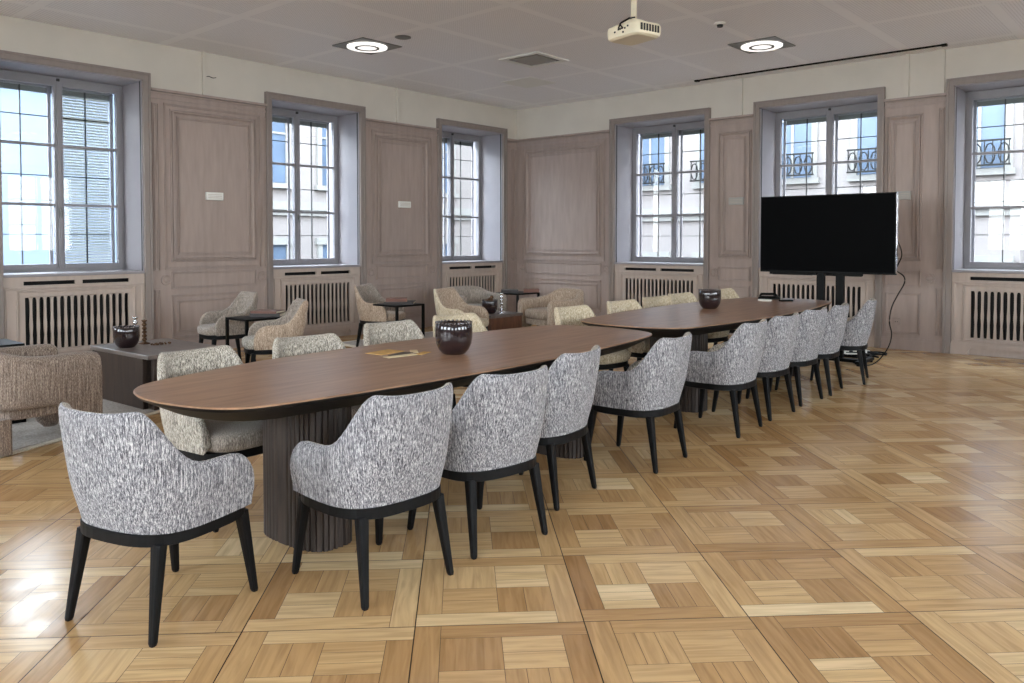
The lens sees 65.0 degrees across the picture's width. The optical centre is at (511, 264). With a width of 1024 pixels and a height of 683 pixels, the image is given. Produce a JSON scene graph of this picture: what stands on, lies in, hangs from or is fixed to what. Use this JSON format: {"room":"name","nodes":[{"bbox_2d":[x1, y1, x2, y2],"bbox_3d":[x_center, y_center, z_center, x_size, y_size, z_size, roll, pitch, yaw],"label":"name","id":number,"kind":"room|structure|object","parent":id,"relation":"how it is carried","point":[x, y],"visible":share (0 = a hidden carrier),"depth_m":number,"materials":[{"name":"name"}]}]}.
{"room":"conference room","nodes":[
{"label":"conference room","id":0,"kind":"room"},
{"bbox_2d":[0,15,516,267],"bbox_3d":[-4.807,-0.785,9.776,0.720,3.800,14.000,2,2,41],"label":"wall","id":1,"kind":"structure","parent":0,"point":[170,68],"depth_m":10.45,"materials":[{"name":"beige paint"}]},
{"bbox_2d":[0,59,143,274],"bbox_3d":[-5.199,-1.061,9.313,0.732,2.282,1.504,2,2,41],"label":"trim","id":2,"kind":"structure","parent":1,"relation":"attached to","point":[130,87],"depth_m":9.74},
{"bbox_2d":[0,69,144,277],"bbox_3d":[-5.180,-1.040,9.297,0.723,2.300,1.496,2,2,41],"label":"window","id":3,"kind":"structure","parent":1,"relation":"in","point":[60,88],"depth_m":9.67,"materials":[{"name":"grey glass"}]},
{"bbox_2d":[62,96,110,262],"bbox_3d":[-5.209,-1.028,9.783,0.003,1.996,0.590,2,2,41],"label":"blind","id":4,"kind":"object","parent":3,"relation":"attached to","point":[84,120],"depth_m":9.79,"materials":[{"name":"white plastic"}]},
{"bbox_2d":[0,50,153,339],"bbox_3d":[-4.909,-0.573,9.072,0.066,3.420,1.680,2,2,41],"label":"trim","id":5,"kind":"structure","parent":1,"relation":"attached to","point":[145,77],"depth_m":9.60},
{"bbox_2d":[201,52,205,94],"bbox_3d":[-3.906,-2.424,10.177,0.034,0.548,0.042,2,2,41],"label":"trim","id":6,"kind":"structure","parent":1,"relation":"attached to","point":[203,54],"depth_m":10.16,"materials":[{"name":"beige paint"}]},
{"bbox_2d":[151,87,266,340],"bbox_3d":[-3.831,-0.525,10.290,0.075,3.250,1.570,2,2,41],"label":"wall panel","id":7,"kind":"object","parent":1,"relation":"attached to","point":[206,253],"depth_m":10.21,"materials":[{"name":"wood"}]},
{"bbox_2d":[206,192,222,200],"bbox_3d":[-3.814,-0.881,10.298,0.036,0.100,0.230,2,2,41],"label":"wall box","id":8,"kind":"object","parent":1,"relation":"attached to","point":[209,195],"visible":1,"depth_m":10.28,"materials":[{"name":"white plastic"}]},
{"bbox_2d":[190,338,242,347],"bbox_3d":[-3.840,1.024,10.340,0.020,0.150,1.560,2,2,41],"label":"baseboard","id":9,"kind":"structure","parent":1,"relation":"attached to","point":[232,343],"depth_m":10.43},
{"bbox_2d":[264,91,366,333],"bbox_3d":[-2.770,-0.648,11.498,0.066,3.420,1.670,2,2,41],"label":"trim","id":10,"kind":"structure","parent":1,"relation":"attached to","point":[268,96],"depth_m":11.22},
{"bbox_2d":[272,99,359,264],"bbox_3d":[-3.060,-1.137,11.739,0.732,2.282,1.494,2,2,41],"label":"trim","id":11,"kind":"structure","parent":1,"relation":"attached to","point":[346,120],"depth_m":12.21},
{"bbox_2d":[272,107,360,268],"bbox_3d":[-3.040,-1.114,11.722,0.725,2.302,1.490,2,2,41],"label":"window","id":12,"kind":"structure","parent":1,"relation":"in","point":[296,118],"depth_m":11.92,"materials":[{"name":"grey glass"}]},
{"bbox_2d":[366,118,438,319],"bbox_3d":[-1.718,-0.600,12.686,0.075,3.250,1.500,2,2,41],"label":"wall panel","id":13,"kind":"object","parent":1,"relation":"attached to","point":[401,158],"depth_m":12.70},
{"bbox_2d":[409,317,432,327],"bbox_3d":[-1.724,0.949,12.739,0.020,0.150,1.500,2,2,41],"label":"baseboard","id":14,"kind":"structure","parent":1,"relation":"attached to","point":[428,321],"depth_m":13.08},
{"bbox_2d":[436,118,507,310],"bbox_3d":[-0.663,-0.723,13.886,0.066,3.420,1.700,2,2,41],"label":"trim","id":15,"kind":"structure","parent":1,"relation":"attached to","point":[439,122],"depth_m":13.97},
{"bbox_2d":[442,125,501,260],"bbox_3d":[-0.954,-1.211,14.127,0.732,2.282,1.524,2,2,41],"label":"trim","id":16,"kind":"structure","parent":1,"relation":"attached to","point":[490,141],"depth_m":14.62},
{"bbox_2d":[442,131,502,263],"bbox_3d":[-0.934,-1.189,14.110,0.725,2.302,1.520,2,2,41],"label":"window","id":17,"kind":"structure","parent":1,"relation":"in","point":[450,138],"depth_m":14.40,"materials":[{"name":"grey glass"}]},
{"bbox_2d":[508,138,518,309],"bbox_3d":[0.011,-0.661,14.646,0.075,3.250,0.330,2,2,41],"label":"trim","id":18,"kind":"structure","parent":1,"relation":"attached to","point":[512,145],"depth_m":14.65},
{"bbox_2d":[0,325,1023,682],"bbox_3d":[0.339,1.356,5.304,14.440,0.200,15.440,2,2,41],"label":"floor","id":19,"kind":"structure","parent":0,"point":[872,532],"depth_m":3.43,"materials":[{"name":"brown wood"}]},
{"bbox_2d":[3,273,144,354],"bbox_3d":[-5.025,0.625,9.212,0.307,1.018,1.504,2,2,41],"label":"radiator cover","id":20,"kind":"object","parent":19,"relation":"on","point":[74,314],"visible":0.83,"depth_m":9.12,"materials":[{"name":"paint"}]},
{"bbox_2d":[24,292,129,348],"bbox_3d":[-4.929,0.633,9.141,0.024,0.619,1.164,2,2,41],"label":"grille","id":21,"kind":"object","parent":20,"relation":"attached to","point":[30,295],"depth_m":9.09,"materials":[{"name":"paint"}]},
{"bbox_2d":[0,399,159,457],"bbox_3d":[-4.279,1.212,6.505,2.599,0.011,3.098,1,2,18],"label":"rug","id":22,"kind":"object","parent":19,"relation":"on","point":[30,434],"visible":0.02,"depth_m":5.94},
{"bbox_2d":[0,339,25,423],"bbox_3d":[-4.090,0.911,6.195,0.460,0.610,0.460,2,2,41],"label":"side table","id":23,"kind":"object","parent":22,"relation":"on","point":[3,342],"visible":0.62,"depth_m":6.20,"materials":[{"name":"black metal"}]},
{"bbox_2d":[0,344,102,456],"bbox_3d":[-3.406,0.882,5.575,0.800,0.707,0.763,1,2,37],"label":"armchair","id":24,"kind":"object","parent":22,"relation":"on","point":[34,379],"visible":0.92,"depth_m":5.37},
{"bbox_2d":[90,338,216,409],"bbox_3d":[-3.159,0.955,7.177,1.040,0.460,0.720,1,2,39],"label":"coffee table","id":25,"kind":"object","parent":22,"relation":"on","point":[124,370],"visible":0.56,"depth_m":6.91,"materials":[{"name":"grey wood"}]},
{"bbox_2d":[113,325,139,347],"bbox_3d":[-3.402,0.633,7.088,0.215,0.190,0.216,1,2,23],"label":"bowl","id":26,"kind":"object","parent":25,"relation":"on","point":[124,336],"visible":1,"depth_m":7.01,"materials":[{"name":"black ceramic"}]},
{"bbox_2d":[139,319,149,343],"bbox_3d":[-3.362,0.610,7.345,0.100,0.220,0.100,2,2,41],"label":"candlestick","id":27,"kind":"object","parent":25,"relation":"on","point":[144,339],"visible":1,"depth_m":7.33,"materials":[{"name":"wood"}]},
{"bbox_2d":[58,402,257,647],"bbox_3d":[-1.360,0.910,3.093,0.573,0.829,0.624,1,2,26],"label":"upholstered chair","id":28,"kind":"object","parent":19,"relation":"on","point":[131,486],"visible":1,"depth_m":2.85,"materials":[{"name":"fabric"}]},
{"bbox_2d":[157,345,262,532],"bbox_3d":[-1.525,0.874,4.235,0.624,0.829,0.573,1,2,37],"label":"upholstered chair","id":29,"kind":"object","parent":19,"relation":"on","point":[197,439],"visible":0.47,"depth_m":4.04,"materials":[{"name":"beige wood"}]},
{"bbox_2d":[197,291,257,361],"bbox_3d":[-3.204,0.724,9.064,0.624,0.829,0.572,-1,2,-40],"label":"lounge chair","id":30,"kind":"object","parent":19,"relation":"on","point":[211,326],"visible":0.7,"depth_m":8.96,"materials":[{"name":"beige fabric"}]},
{"bbox_2d":[225,315,281,360],"bbox_3d":[-2.691,0.852,8.628,0.420,0.600,0.600,2,2,41],"label":"side table","id":31,"kind":"object","parent":19,"relation":"on","point":[246,319],"visible":0.38,"depth_m":8.49,"materials":[{"name":"black metal"}]},
{"bbox_2d":[249,312,284,316],"bbox_3d":[-2.638,0.533,8.678,0.320,0.035,0.240,0,2,0],"label":"book","id":32,"kind":"object","parent":31,"relation":"on","point":[282,313],"visible":0.79,"depth_m":8.56,"materials":[{"name":"paper"}]},
{"bbox_2d":[250,309,283,313],"bbox_3d":[-2.638,0.503,8.677,0.290,0.025,0.220,0,2,8],"label":"book","id":33,"kind":"object","parent":32,"relation":"on","point":[260,311],"visible":1,"depth_m":8.58,"materials":[{"name":"paper"}]},
{"bbox_2d":[242,298,307,363],"bbox_3d":[-2.334,0.759,7.921,0.624,0.829,0.572,-1,2,-24],"label":"lounge chair","id":34,"kind":"object","parent":19,"relation":"on","point":[261,336],"visible":0.75,"depth_m":7.72,"materials":[{"name":"beige fabric"}]},
{"bbox_2d":[273,267,359,335],"bbox_3d":[-2.886,0.549,11.637,0.307,1.018,1.494,2,2,41],"label":"radiator cover","id":35,"kind":"object","parent":19,"relation":"on","point":[329,293],"visible":0.77,"depth_m":11.64,"materials":[{"name":"paint"}]},
{"bbox_2d":[285,282,349,325],"bbox_3d":[-2.789,0.558,11.566,0.024,0.619,1.154,2,2,41],"label":"grille","id":36,"kind":"object","parent":35,"relation":"attached to","point":[343,323],"depth_m":11.62,"materials":[{"name":"paint"}]},
{"bbox_2d":[272,333,361,419],"bbox_3d":[-1.111,0.856,4.811,0.572,0.829,0.624,-2,2,-43],"label":"upholstered chair","id":37,"kind":"object","parent":19,"relation":"on","point":[300,345],"visible":0.12,"depth_m":4.99,"materials":[{"name":"beige fabric"}]},
{"bbox_2d":[290,382,453,610],"bbox_3d":[-0.576,0.901,3.388,0.624,0.829,0.573,2,2,43],"label":"upholstered chair","id":38,"kind":"object","parent":19,"relation":"on","point":[389,460],"visible":1,"depth_m":3.15,"materials":[{"name":"fabric"}]},
{"bbox_2d":[343,331,432,346],"bbox_3d":[-0.396,1.066,11.178,2.880,0.011,3.750,2,2,41],"label":"rug","id":39,"kind":"object","parent":19,"relation":"on","point":[427,334],"visible":0.06,"depth_m":11.04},
{"bbox_2d":[354,283,405,346],"bbox_3d":[-1.717,0.668,10.468,0.624,0.829,0.572,1,2,20],"label":"lounge chair","id":40,"kind":"object","parent":39,"relation":"on","point":[366,295],"visible":0.81,"depth_m":10.31,"materials":[{"name":"beige fabric"}]},
{"bbox_2d":[373,303,424,336],"bbox_3d":[-1.399,0.789,9.941,0.450,0.620,0.450,2,2,41],"label":"side table","id":41,"kind":"object","parent":39,"relation":"on","point":[422,305],"visible":0.53,"depth_m":9.81,"materials":[{"name":"black metal"}]},
{"bbox_2d":[434,287,488,330],"bbox_3d":[-0.606,0.695,9.614,0.624,0.829,0.572,1,2,27],"label":"lounge chair","id":42,"kind":"object","parent":39,"relation":"on","point":[448,301],"visible":0.43,"depth_m":9.75,"materials":[{"name":"beige fabric"}]},
{"bbox_2d":[451,285,506,310],"bbox_3d":[-0.593,0.680,12.049,0.800,0.707,0.764,-1,2,-31],"label":"armchair","id":43,"kind":"object","parent":39,"relation":"on","point":[472,295],"visible":0.3,"depth_m":12.30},
{"bbox_2d":[488,311,522,330],"bbox_3d":[-0.291,0.856,10.686,0.620,0.440,0.620,2,2,41],"label":"coffee table","id":44,"kind":"object","parent":39,"relation":"on","point":[509,320],"visible":0.28,"depth_m":10.47,"materials":[{"name":"brown wood"}]},
{"bbox_2d":[482,299,497,313],"bbox_3d":[-0.292,0.547,10.584,0.209,0.184,0.209,-1,2,-30],"label":"bowl","id":45,"kind":"object","parent":44,"relation":"on","point":[490,306],"visible":0.86,"depth_m":10.50,"materials":[{"name":"black ceramic"}]},
{"bbox_2d":[496,291,539,325],"bbox_3d":[0.089,0.722,12.414,0.450,0.600,0.520,2,2,41],"label":"side table","id":46,"kind":"object","parent":39,"relation":"on","point":[519,292],"visible":0.4,"depth_m":12.15,"materials":[{"name":"black metal"}]},
{"bbox_2d":[518,288,583,326],"bbox_3d":[0.607,0.699,11.451,0.764,0.707,0.800,-1,2,-37],"label":"armchair","id":47,"kind":"object","parent":39,"relation":"on","point":[535,310],"visible":0.67,"depth_m":11.39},
{"bbox_2d":[133,325,651,551],"bbox_3d":[-0.388,0.897,4.783,1.254,0.750,3.606,1,2,39],"label":"conference table","id":48,"kind":"object","parent":19,"relation":"on","point":[305,397],"visible":0.73,"depth_m":3.83,"materials":[{"name":"brown wood"}]},
{"bbox_2d":[365,349,402,354],"bbox_3d":[-0.757,0.520,4.791,0.130,0.002,0.200,1,2,33],"label":"leaflet","id":49,"kind":"object","parent":48,"relation":"on","point":[387,351],"visible":1,"depth_m":4.77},
{"bbox_2d":[435,319,472,354],"bbox_3d":[-0.343,0.426,4.729,0.220,0.194,0.220,1,2,23],"label":"bowl","id":50,"kind":"object","parent":48,"relation":"on","point":[452,337],"visible":1,"depth_m":4.64,"materials":[{"name":"black ceramic"}]},
{"bbox_2d":[363,320,456,409],"bbox_3d":[-0.726,0.830,5.670,0.573,0.829,0.624,-2,2,-43],"label":"upholstered chair","id":51,"kind":"object","parent":19,"relation":"on","point":[403,330],"visible":0.23,"depth_m":5.86,"materials":[{"name":"beige fabric"}]},
{"bbox_2d":[433,312,486,386],"bbox_3d":[-0.294,0.812,6.250,0.572,0.829,0.624,-2,2,-42],"label":"upholstered chair","id":52,"kind":"object","parent":19,"relation":"on","point":[477,325],"visible":0.13,"depth_m":6.51,"materials":[{"name":"beige fabric"}]},
{"bbox_2d":[442,262,501,292],"bbox_3d":[-0.779,0.475,14.025,0.307,1.018,1.524,2,2,41],"label":"radiator cover","id":53,"kind":"object","parent":19,"relation":"on","point":[482,275],"visible":0.39,"depth_m":14.01,"materials":[{"name":"paint"}]},
{"bbox_2d":[451,275,494,292],"bbox_3d":[-0.683,0.483,13.954,0.024,0.619,1.184,2,2,41],"label":"grille","id":54,"kind":"object","parent":53,"relation":"attached to","point":[476,277],"depth_m":13.99,"materials":[{"name":"paint"}]},
{"bbox_2d":[407,365,547,559],"bbox_3d":[-0.155,0.885,3.880,0.573,0.829,0.624,-2,2,-42],"label":"upholstered chair","id":55,"kind":"object","parent":19,"relation":"on","point":[497,422],"visible":0.74,"depth_m":3.62,"materials":[{"name":"fabric"}]},
{"bbox_2d":[484,345,600,510],"bbox_3d":[0.165,0.866,4.515,0.624,0.829,0.572,1,2,32],"label":"upholstered chair","id":56,"kind":"object","parent":19,"relation":"on","point":[572,377],"visible":0.58,"depth_m":4.25,"materials":[{"name":"fabric"}]},
{"bbox_2d":[554,305,630,370],"bbox_3d":[0.698,0.787,7.042,0.572,0.829,0.624,-2,2,-42],"label":"upholstered chair","id":57,"kind":"object","parent":19,"relation":"on","point":[569,315],"visible":0.33,"depth_m":7.05,"materials":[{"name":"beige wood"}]},
{"bbox_2d":[607,299,649,370],"bbox_3d":[1.242,0.765,7.735,0.573,0.829,0.624,-2,2,-42],"label":"upholstered chair","id":58,"kind":"object","parent":19,"relation":"on","point":[640,350],"visible":0.27,"depth_m":7.76,"materials":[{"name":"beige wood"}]},
{"bbox_2d":[584,332,691,473],"bbox_3d":[0.823,0.845,5.185,0.624,0.829,0.573,1,2,36],"label":"upholstered chair","id":59,"kind":"object","parent":19,"relation":"on","point":[651,387],"visible":0.94,"depth_m":4.93,"materials":[{"name":"fabric"}]},
{"bbox_2d":[642,295,673,307],"bbox_3d":[1.675,0.748,8.286,0.573,0.829,0.624,-2,2,-42],"label":"upholstered chair","id":60,"kind":"object","parent":19,"relation":"on","point":[647,302],"visible":0.14,"depth_m":8.50,"materials":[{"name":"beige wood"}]},
{"bbox_2d":[615,264,702,307],"bbox_3d":[2.415,0.508,12.944,1.644,1.018,0.307,2,2,41],"label":"radiator cover","id":61,"kind":"object","parent":19,"relation":"on","point":[636,282],"visible":0.45,"depth_m":12.93,"materials":[{"name":"paint"}]},
{"bbox_2d":[625,278,693,307],"bbox_3d":[2.344,0.518,12.848,1.304,0.619,0.024,2,2,41],"label":"grille","id":62,"kind":"object","parent":61,"relation":"attached to","point":[632,279],"depth_m":12.88,"materials":[{"name":"paint"}]},
{"bbox_2d":[668,292,729,342],"bbox_3d":[2.045,0.731,8.826,0.573,0.829,0.624,-2,2,-42],"label":"upholstered chair","id":63,"kind":"object","parent":19,"relation":"on","point":[687,297],"visible":0.14,"depth_m":8.93,"materials":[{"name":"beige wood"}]},
{"bbox_2d":[581,297,830,412],"bbox_3d":[2.032,0.804,7.768,1.314,0.750,3.769,1,2,39],"label":"conference table","id":64,"kind":"object","parent":19,"relation":"on","point":[667,321],"visible":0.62,"depth_m":6.95,"materials":[{"name":"brown wood"}]},
{"bbox_2d":[698,289,720,308],"bbox_3d":[1.928,0.332,7.832,0.215,0.190,0.216,1,2,23],"label":"bowl","id":65,"kind":"object","parent":64,"relation":"on","point":[708,298],"visible":1,"depth_m":7.75,"materials":[{"name":"black ceramic"}]},
{"bbox_2d":[758,293,779,299],"bbox_3d":[2.917,0.351,9.107,0.240,0.072,0.150,1,2,24],"label":"phone","id":66,"kind":"object","parent":64,"relation":"on","point":[776,297],"visible":0.98,"depth_m":9.06,"materials":[{"name":"black plastic"}]},
{"bbox_2d":[674,319,766,437],"bbox_3d":[1.582,0.818,6.061,0.624,0.829,0.573,1,2,37],"label":"upholstered chair","id":67,"kind":"object","parent":19,"relation":"on","point":[732,366],"visible":0.87,"depth_m":5.81,"materials":[{"name":"fabric"}]},
{"bbox_2d":[713,288,739,345],"bbox_3d":[2.725,0.707,9.613,0.573,0.829,0.624,-2,2,-42],"label":"upholstered chair","id":68,"kind":"object","parent":19,"relation":"on","point":[727,293],"visible":0.06,"depth_m":9.87,"materials":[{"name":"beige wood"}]},
{"bbox_2d":[712,312,798,420],"bbox_3d":[2.013,0.800,6.610,0.624,0.829,0.572,2,2,43],"label":"upholstered chair","id":69,"kind":"object","parent":19,"relation":"on","point":[781,334],"visible":0.59,"depth_m":6.34,"materials":[{"name":"fabric"}]},
{"bbox_2d":[746,307,826,406],"bbox_3d":[2.453,0.783,7.154,0.624,0.829,0.573,2,2,43],"label":"upholstered chair","id":70,"kind":"object","parent":19,"relation":"on","point":[811,327],"visible":0.45,"depth_m":6.88,"materials":[{"name":"fabric"}]},
{"bbox_2d":[775,302,848,395],"bbox_3d":[2.846,0.769,7.614,0.624,0.829,0.573,1,2,34],"label":"upholstered chair","id":71,"kind":"object","parent":19,"relation":"on","point":[836,320],"visible":0.46,"depth_m":7.34,"materials":[{"name":"fabric"}]},
{"bbox_2d":[759,268,874,346],"bbox_3d":[4.298,0.560,11.285,1.624,1.018,0.307,2,2,41],"label":"radiator cover","id":72,"kind":"object","parent":19,"relation":"on","point":[858,289],"visible":0.38,"depth_m":11.17,"materials":[{"name":"paint"}]},
{"bbox_2d":[772,283,861,316],"bbox_3d":[4.226,0.570,11.189,1.284,0.619,0.024,2,2,41],"label":"grille","id":73,"kind":"object","parent":72,"relation":"attached to","point":[851,285],"depth_m":11.08,"materials":[{"name":"paint"}]},
{"bbox_2d":[760,192,897,366],"bbox_3d":[3.732,0.154,9.436,1.558,1.945,0.500,2,2,41],"label":"television","id":74,"kind":"object","parent":19,"relation":"on","point":[856,234],"visible":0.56,"depth_m":9.25,"materials":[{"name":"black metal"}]},
{"bbox_2d":[863,242,904,365],"bbox_3d":[4.112,0.427,9.041,0.552,1.423,0.154,1,2,36],"label":"power cable","id":75,"kind":"object","parent":74,"relation":"hanging from","point":[898,242],"visible":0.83,"depth_m":9.02,"materials":[{"name":"black rubber"}]},
{"bbox_2d":[810,298,876,384],"bbox_3d":[3.365,0.752,8.174,0.624,0.829,0.572,1,2,27],"label":"upholstered chair","id":76,"kind":"object","parent":19,"relation":"on","point":[858,328],"visible":0.56,"depth_m":7.89,"materials":[{"name":"fabric"}]},
{"bbox_2d":[844,351,886,357],"bbox_3d":[4.278,1.085,9.784,0.417,0.050,0.518,2,2,41],"label":"cable bundle","id":77,"kind":"object","parent":19,"relation":"on","point":[869,353],"visible":0.47,"depth_m":9.69,"materials":[{"name":"black plastic"}]},
{"bbox_2d":[950,272,1023,358],"bbox_3d":[6.196,0.612,9.613,1.624,1.018,0.307,2,2,41],"label":"radiator cover","id":78,"kind":"object","parent":19,"relation":"on","point":[987,309],"visible":1,"depth_m":9.83,"materials":[{"name":"paint"}]},
{"bbox_2d":[969,290,1023,341],"bbox_3d":[6.124,0.622,9.517,1.284,0.619,0.024,2,2,41],"label":"grille","id":79,"kind":"object","parent":78,"relation":"attached to","point":[975,339],"depth_m":9.73,"materials":[{"name":"paint"}]},
{"bbox_2d":[0,0,1023,109],"bbox_3d":[0.339,-2.643,5.180,14.440,0.200,15.440,2,2,41],"label":"ceiling","id":80,"kind":"structure","parent":0,"point":[455,48],"depth_m":9.13,"materials":[{"name":"paint"}]},
{"bbox_2d":[332,37,401,54],"bbox_3d":[-1.776,-2.671,9.845,0.600,0.034,0.600,2,2,41],"label":"recessed light","id":81,"kind":"object","parent":80,"relation":"in","point":[363,45],"visible":1,"depth_m":9.77,"materials":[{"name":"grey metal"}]},
{"bbox_2d":[347,42,386,52],"bbox_3d":[-1.776,-2.667,9.845,0.490,0.018,0.490,2,2,41],"label":"diffuser","id":82,"kind":"object","parent":81,"relation":"attached to","point":[364,47],"depth_m":9.79,"materials":[{"name":"white"}]},
{"bbox_2d":[501,77,554,87],"bbox_3d":[0.248,-2.756,12.138,0.600,0.006,0.600,2,2,41],"label":"access panel","id":83,"kind":"object","parent":80,"relation":"attached to","point":[528,82],"visible":1,"depth_m":12.11,"materials":[{"name":"white plastic"}]},
{"bbox_2d":[499,51,568,67],"bbox_3d":[0.289,-2.702,10.583,0.660,0.018,0.660,2,2,41],"label":"ceiling vent","id":84,"kind":"object","parent":80,"relation":"in","point":[532,59],"visible":1,"depth_m":10.54,"materials":[{"name":"white plastic"}]},
{"bbox_2d":[607,0,660,45],"bbox_3d":[0.914,-2.131,6.029,0.319,0.875,0.353,-1,2,-35],"label":"projector","id":85,"kind":"object","parent":80,"relation":"hanging from","point":[633,31],"visible":1,"depth_m":5.96,"materials":[{"name":"beige plastic"}]},
{"bbox_2d":[640,22,658,32],"bbox_3d":[1.014,-1.744,5.899,0.185,0.050,0.006,-1,2,-35],"label":"grille","id":86,"kind":"object","parent":85,"relation":"attached to","point":[645,27],"depth_m":5.89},
{"bbox_2d":[728,36,795,53],"bbox_3d":[3.045,-2.669,9.794,0.600,0.034,0.600,2,2,41],"label":"recessed light","id":87,"kind":"object","parent":80,"relation":"in","point":[774,42],"visible":1,"depth_m":9.71,"materials":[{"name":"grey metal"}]},
{"bbox_2d":[741,41,782,51],"bbox_3d":[3.045,-2.665,9.794,0.490,0.018,0.490,2,2,41],"label":"diffuser","id":88,"kind":"object","parent":87,"relation":"attached to","point":[753,46],"depth_m":9.74,"materials":[{"name":"white"}]},
{"bbox_2d":[694,43,947,81],"bbox_3d":[4.006,-2.706,10.859,3.390,0.026,0.060,2,2,41],"label":"track","id":89,"kind":"object","parent":80,"relation":"attached to","point":[944,44],"visible":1,"depth_m":10.66,"materials":[{"name":"black metal"}]},
{"bbox_2d":[517,38,1023,139],"bbox_3d":[5.206,-0.815,10.760,13.000,3.800,0.720,2,2,41],"label":"wall","id":90,"kind":"structure","parent":0,"point":[721,97],"depth_m":11.47,"materials":[{"name":"beige paint"}]},
{"bbox_2d":[515,130,608,314],"bbox_3d":[0.855,-0.643,14.073,2.060,3.250,0.075,2,2,41],"label":"wall panel","id":91,"kind":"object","parent":90,"relation":"attached to","point":[563,180],"depth_m":14.03,"materials":[{"name":"wood"}]},
{"bbox_2d":[614,121,703,265],"bbox_3d":[2.551,-1.156,13.047,1.640,2.302,0.725,2,2,41],"label":"window","id":92,"kind":"structure","parent":90,"relation":"in","point":[674,131],"depth_m":13.24,"materials":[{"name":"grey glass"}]},
{"bbox_2d":[608,107,710,300],"bbox_3d":[2.313,-0.688,12.791,1.820,3.420,0.066,2,2,41],"label":"trim","id":93,"kind":"structure","parent":90,"relation":"attached to","point":[706,111],"depth_m":12.68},
{"bbox_2d":[615,114,703,261],"bbox_3d":[2.569,-1.178,13.066,1.644,2.282,0.732,2,2,41],"label":"trim","id":94,"kind":"structure","parent":90,"relation":"attached to","point":[624,131],"depth_m":13.50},
{"bbox_2d":[709,114,752,297],"bbox_3d":[3.255,-0.577,11.958,0.700,3.250,0.075,2,2,41],"label":"wall panel","id":95,"kind":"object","parent":90,"relation":"attached to","point":[731,137],"depth_m":11.95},
{"bbox_2d":[729,197,743,204],"bbox_3d":[3.321,-0.945,11.887,0.237,0.110,0.036,2,2,41],"label":"wall box","id":96,"kind":"object","parent":90,"relation":"attached to","point":[735,200],"visible":1,"depth_m":11.87,"materials":[{"name":"grey plastic"}]},
{"bbox_2d":[738,78,742,114],"bbox_3d":[3.366,-2.475,11.828,0.062,0.548,0.034,2,2,41],"label":"trim","id":97,"kind":"structure","parent":90,"relation":"attached to","point":[740,80],"depth_m":11.81,"materials":[{"name":"beige paint"}]},
{"bbox_2d":[759,102,876,267],"bbox_3d":[4.434,-1.104,11.388,1.620,2.302,0.725,2,2,41],"label":"window","id":98,"kind":"structure","parent":90,"relation":"in","point":[830,115],"depth_m":11.57,"materials":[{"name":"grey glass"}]},
{"bbox_2d":[751,87,885,347],"bbox_3d":[4.196,-0.637,11.132,1.800,3.420,0.066,2,2,41],"label":"trim","id":99,"kind":"structure","parent":90,"relation":"attached to","point":[880,91],"depth_m":11.05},
{"bbox_2d":[759,95,877,264],"bbox_3d":[4.452,-1.127,11.407,1.624,2.282,0.732,2,2,41],"label":"trim","id":100,"kind":"structure","parent":90,"relation":"attached to","point":[768,119],"depth_m":11.72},
{"bbox_2d":[896,191,910,199],"bbox_3d":[5.051,-0.898,10.363,0.180,0.110,0.036,2,2,41],"label":"wall box","id":101,"kind":"object","parent":90,"relation":"attached to","point":[902,195],"visible":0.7,"depth_m":10.34,"materials":[{"name":"grey plastic"}]},
{"bbox_2d":[903,54,909,96],"bbox_3d":[5.073,-2.428,10.324,0.062,0.548,0.034,2,2,41],"label":"trim","id":102,"kind":"structure","parent":90,"relation":"attached to","point":[907,56],"depth_m":10.31,"materials":[{"name":"beige paint"}]},
{"bbox_2d":[881,336,941,352],"bbox_3d":[5.147,1.023,10.349,0.730,0.150,0.020,2,2,41],"label":"baseboard","id":103,"kind":"structure","parent":90,"relation":"attached to","point":[896,343],"depth_m":10.33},
{"bbox_2d":[882,93,945,340],"bbox_3d":[5.142,-0.526,10.295,0.730,3.250,0.075,2,2,41],"label":"wall panel","id":104,"kind":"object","parent":90,"relation":"attached to","point":[915,126],"depth_m":10.27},
{"bbox_2d":[935,49,945,93],"bbox_3d":[5.369,-2.420,10.063,0.102,0.548,0.034,2,2,41],"label":"trim","id":105,"kind":"structure","parent":90,"relation":"attached to","point":[940,54],"depth_m":10.05,"materials":[{"name":"beige paint"}]},
{"bbox_2d":[942,70,1023,353],"bbox_3d":[6.094,-0.585,9.460,1.800,3.420,0.066,2,2,41],"label":"trim","id":106,"kind":"structure","parent":90,"relation":"attached to","point":[951,83],"depth_m":10.00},
{"bbox_2d":[952,86,1023,273],"bbox_3d":[6.332,-1.052,9.716,1.620,2.302,0.725,2,2,41],"label":"window","id":107,"kind":"structure","parent":90,"relation":"in","point":[1012,95],"depth_m":10.29,"materials":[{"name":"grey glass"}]},
{"bbox_2d":[952,78,1023,269],"bbox_3d":[6.350,-1.075,9.735,1.624,2.282,0.732,2,2,41],"label":"trim","id":108,"kind":"structure","parent":90,"relation":"attached to","point":[959,133],"depth_m":10.13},
{"label":"outside","id":109,"kind":"structure","parent":0,"visible":0},
{"bbox_3d":[0.092,5.057,14.973,120.000,0.200,120.000,2,2,41],"label":"ground","id":110,"kind":"structure","parent":109,"visible":0},
{"bbox_2d":[0,88,116,272],"bbox_3d":[-13.548,0.383,14.855,5.500,9.150,12.300,2,2,41],"label":"house","id":111,"kind":"structure","parent":110,"relation":"on","point":[33,128],"depth_m":15.96,"materials":[{"name":"stone"}]},
{"bbox_2d":[272,122,471,265],"bbox_3d":[-3.905,-1.980,26.482,5.500,13.150,18.000,2,2,41],"label":"building exterior","id":112,"kind":"structure","parent":110,"relation":"on","point":[279,130],"depth_m":21.44,"materials":[{"name":"stone"}]},
{"bbox_2d":[639,103,1023,269],"bbox_3d":[7.007,-2.142,23.655,14.700,13.650,5.500,2,2,41],"label":"building exterior","id":113,"kind":"structure","parent":110,"relation":"on","point":[988,248],"depth_m":19.64,"materials":[{"name":"stone"}]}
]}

